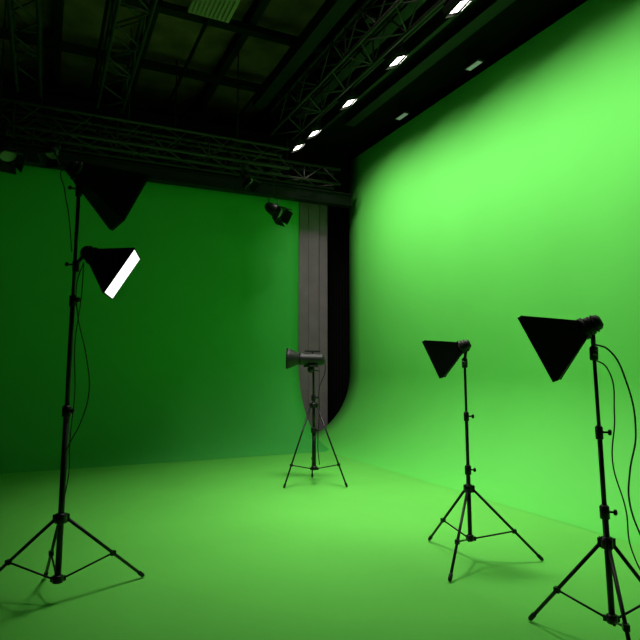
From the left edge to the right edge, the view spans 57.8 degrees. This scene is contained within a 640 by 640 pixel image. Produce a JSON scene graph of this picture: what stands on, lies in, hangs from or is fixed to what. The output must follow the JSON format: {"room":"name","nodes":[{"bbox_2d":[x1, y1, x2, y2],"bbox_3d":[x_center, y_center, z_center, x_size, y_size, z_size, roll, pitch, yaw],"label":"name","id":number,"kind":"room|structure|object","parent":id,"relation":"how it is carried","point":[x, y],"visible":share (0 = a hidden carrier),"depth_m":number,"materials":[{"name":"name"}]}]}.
{"room":"studio","nodes":[
{"label":"studio","id":0,"kind":"room"},
{"bbox_2d":[0,166,328,473],"bbox_3d":[-3.812,-0.381,9.344,8.200,5.199,1.640,2,-5,-25],"label":"wall","id":1,"kind":"structure","parent":0,"point":[187,358],"depth_m":10.34,"materials":[{"name":"paint"}]},
{"bbox_2d":[0,145,352,207],"bbox_3d":[-3.517,-2.642,10.149,9.200,0.250,0.220,2,-5,-25],"label":"header beam","id":2,"kind":"structure","parent":0,"point":[158,174],"depth_m":10.72,"materials":[{"name":"black metal"}]},
{"bbox_2d":[327,165,349,423],"bbox_3d":[0.358,-0.523,12.842,0.950,6.040,0.137,2,-5,-25],"label":"drape","id":3,"kind":"object","parent":2,"relation":"hanging from","point":[338,290],"visible":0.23,"depth_m":12.82,"materials":[{"name":"black fabric"}]},
{"bbox_2d":[0,0,376,133],"bbox_3d":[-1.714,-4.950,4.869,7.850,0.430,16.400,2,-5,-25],"label":"ceiling","id":4,"kind":"structure","parent":0,"point":[248,27],"depth_m":9.97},
{"bbox_2d":[6,0,42,96],"bbox_3d":[-1.617,-4.542,2.963,0.348,1.548,12.469,2,-5,-25],"label":"lighting truss","id":5,"kind":"object","parent":4,"relation":"hanging from","point":[10,8],"visible":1,"depth_m":7.35,"materials":[{"name":"metal"}]},
{"bbox_2d":[96,0,157,112],"bbox_3d":[-0.600,-4.488,3.442,0.408,1.578,12.470,2,-5,-25],"label":"lighting truss","id":6,"kind":"object","parent":4,"relation":"hanging from","point":[114,9],"visible":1,"depth_m":7.48,"materials":[{"name":"metal"}]},
{"bbox_2d":[0,0,289,175],"bbox_3d":[-3.903,-3.796,9.007,7.270,2.038,0.408,2,-5,-25],"label":"lighting truss","id":7,"kind":"object","parent":4,"relation":"hanging from","point":[128,126],"visible":0.98,"depth_m":9.33,"materials":[{"name":"metal"}]},
{"bbox_2d":[0,125,25,174],"bbox_3d":[-4.480,-2.467,8.331,0.514,0.716,0.355,-5,-7,44],"label":"spotlight","id":8,"kind":"object","parent":7,"relation":"hanging from","point":[9,155],"visible":1,"depth_m":8.34,"materials":[{"name":"black metal"}]},
{"bbox_2d":[37,132,60,167],"bbox_3d":[-3.984,-2.535,8.598,0.276,0.538,0.375,0,-5,1],"label":"spotlight","id":9,"kind":"object","parent":7,"relation":"hanging from","point":[51,153],"visible":1,"depth_m":8.61,"materials":[{"name":"black metal"}]},
{"bbox_2d":[239,163,260,193],"bbox_3d":[-1.214,-2.437,9.908,0.382,0.517,0.276,-3,-6,31],"label":"spotlight","id":10,"kind":"object","parent":7,"relation":"hanging from","point":[249,182],"visible":1,"depth_m":9.90,"materials":[{"name":"black metal"}]},
{"bbox_2d":[0,30,340,189],"bbox_3d":[-3.570,-3.779,9.940,8.669,1.918,0.348,2,-5,-25],"label":"lighting truss","id":11,"kind":"object","parent":4,"relation":"hanging from","point":[40,123],"visible":0.55,"depth_m":10.34,"materials":[{"name":"metal"}]},
{"bbox_2d":[265,175,292,226],"bbox_3d":[-0.807,-2.244,10.873,0.562,0.983,0.355,-3,-6,36],"label":"spotlight","id":12,"kind":"object","parent":11,"relation":"hanging from","point":[277,212],"visible":1,"depth_m":10.86,"materials":[{"name":"black plastic"}]},
{"bbox_2d":[188,0,240,22],"bbox_3d":[-1.473,-4.608,8.062,0.600,0.565,0.600,2,-5,-25],"label":"ceiling vent","id":13,"kind":"object","parent":4,"relation":"in","point":[221,10],"depth_m":8.09,"materials":[{"name":"metal"}]},
{"bbox_2d":[269,0,444,139],"bbox_3d":[1.981,-4.422,4.661,0.468,1.508,12.471,2,-5,-25],"label":"lighting truss","id":14,"kind":"object","parent":4,"relation":"hanging from","point":[370,17],"visible":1,"depth_m":7.88,"materials":[{"name":"metal"}]},
{"bbox_2d":[290,0,446,142],"bbox_3d":[2.300,-4.489,5.069,0.056,1.297,13.300,2,-5,-25],"label":"pipe rail","id":15,"kind":"object","parent":4,"relation":"hanging from","point":[440,6],"visible":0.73,"depth_m":8.27,"materials":[{"name":"metal"}]},
{"bbox_2d":[289,135,305,152],"bbox_3d":[-0.424,-3.246,10.725,0.244,0.251,0.339,2,-5,-25],"label":"light","id":16,"kind":"object","parent":15,"relation":"hanging from","point":[296,145],"visible":0.98,"depth_m":10.63,"materials":[{"name":"black plastic"}]},
{"bbox_2d":[304,120,321,139],"bbox_3d":[-0.121,-3.299,10.085,0.244,0.251,0.339,2,-5,-25],"label":"light","id":17,"kind":"object","parent":15,"relation":"hanging from","point":[312,130],"visible":0.98,"depth_m":10.00,"materials":[{"name":"black plastic"}]},
{"bbox_2d":[337,87,358,110],"bbox_3d":[0.426,-3.394,8.931,0.244,0.251,0.339,2,-5,-25],"label":"light","id":18,"kind":"object","parent":15,"relation":"hanging from","point":[347,99],"visible":0.98,"depth_m":8.85,"materials":[{"name":"black plastic"}]},
{"bbox_2d":[383,42,408,69],"bbox_3d":[1.007,-3.495,7.706,0.244,0.251,0.339,2,-5,-25],"label":"light","id":19,"kind":"object","parent":15,"relation":"hanging from","point":[396,56],"visible":0.99,"depth_m":7.64,"materials":[{"name":"black plastic"}]},
{"bbox_2d":[442,0,471,17],"bbox_3d":[1.554,-3.591,6.553,0.244,0.251,0.339,2,-5,-25],"label":"light","id":20,"kind":"object","parent":15,"relation":"hanging from","point":[450,6],"visible":1,"depth_m":6.56,"materials":[{"name":"black plastic"}]},
{"bbox_2d":[298,202,327,432],"bbox_3d":[-0.198,-0.293,12.220,0.690,5.500,0.375,2,-5,-25],"label":"column","id":21,"kind":"structure","parent":0,"point":[312,296],"depth_m":12.08,"materials":[{"name":"grey concrete"}]},
{"bbox_2d":[0,452,639,639],"bbox_3d":[-0.543,1.807,3.644,9.450,0.100,14.300,2,-5,-25],"label":"floor","id":22,"kind":"structure","parent":0,"point":[223,550],"depth_m":4.33,"materials":[{"name":"green paint"}]},
{"bbox_2d":[0,161,149,583],"bbox_3d":[-1.680,0.364,3.873,1.080,2.804,0.564,0,-5,1],"label":"studio light","id":23,"kind":"object","parent":22,"relation":"on","point":[112,193],"visible":1,"depth_m":3.75,"materials":[{"name":"black metal"}]},
{"bbox_2d":[283,348,347,487],"bbox_3d":[-0.155,1.201,7.290,0.736,1.698,0.776,2,-5,-25],"label":"light","id":24,"kind":"object","parent":22,"relation":"on","point":[311,360],"visible":1,"depth_m":7.26,"materials":[{"name":"black metal"}]},
{"bbox_2d":[422,340,543,581],"bbox_3d":[1.107,0.992,4.563,0.917,1.667,0.855,2,-5,-25],"label":"stand","id":25,"kind":"object","parent":22,"relation":"on","point":[443,355],"visible":1,"depth_m":4.43,"materials":[{"name":"black metal"}]},
{"bbox_2d":[518,315,639,639],"bbox_3d":[1.471,0.845,3.169,0.798,1.730,0.717,4,-6,-43],"label":"studio light","id":26,"kind":"object","parent":22,"relation":"on","point":[557,342],"visible":1,"depth_m":3.07,"materials":[{"name":"black metal"}]},
{"bbox_2d":[258,0,586,165],"bbox_3d":[2.784,-4.541,6.968,1.950,0.880,16.450,2,-5,-25],"label":"ceiling beam","id":27,"kind":"structure","parent":0,"point":[519,22],"depth_m":9.23,"materials":[{"name":"black metal"}]},
{"bbox_2d":[253,0,514,129],"bbox_3d":[2.425,-4.171,4.825,2.000,0.390,12.600,2,-5,-25],"label":"ceiling truss","id":28,"kind":"object","parent":27,"relation":"attached to","point":[332,11],"visible":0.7,"depth_m":8.35,"materials":[{"name":"black metal"}]},
{"bbox_2d":[394,100,409,119],"bbox_3d":[1.444,-3.708,10.203,0.120,0.267,0.340,2,-5,-25],"label":"recessed light","id":29,"kind":"object","parent":27,"relation":"attached to","point":[405,111],"visible":1,"depth_m":10.13,"materials":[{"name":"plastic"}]},
{"bbox_2d":[463,45,484,70],"bbox_3d":[2.255,-3.849,8.492,0.120,0.267,0.340,2,-5,-25],"label":"recessed light","id":30,"kind":"object","parent":27,"relation":"attached to","point":[477,60],"visible":1,"depth_m":8.43,"materials":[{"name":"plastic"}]},
{"bbox_2d":[316,0,639,544],"bbox_3d":[3.092,-1.042,5.604,1.390,5.899,14.300,2,-5,-25],"label":"wall","id":31,"kind":"structure","parent":0,"point":[514,194],"depth_m":7.90,"materials":[{"name":"paint"}]}
]}

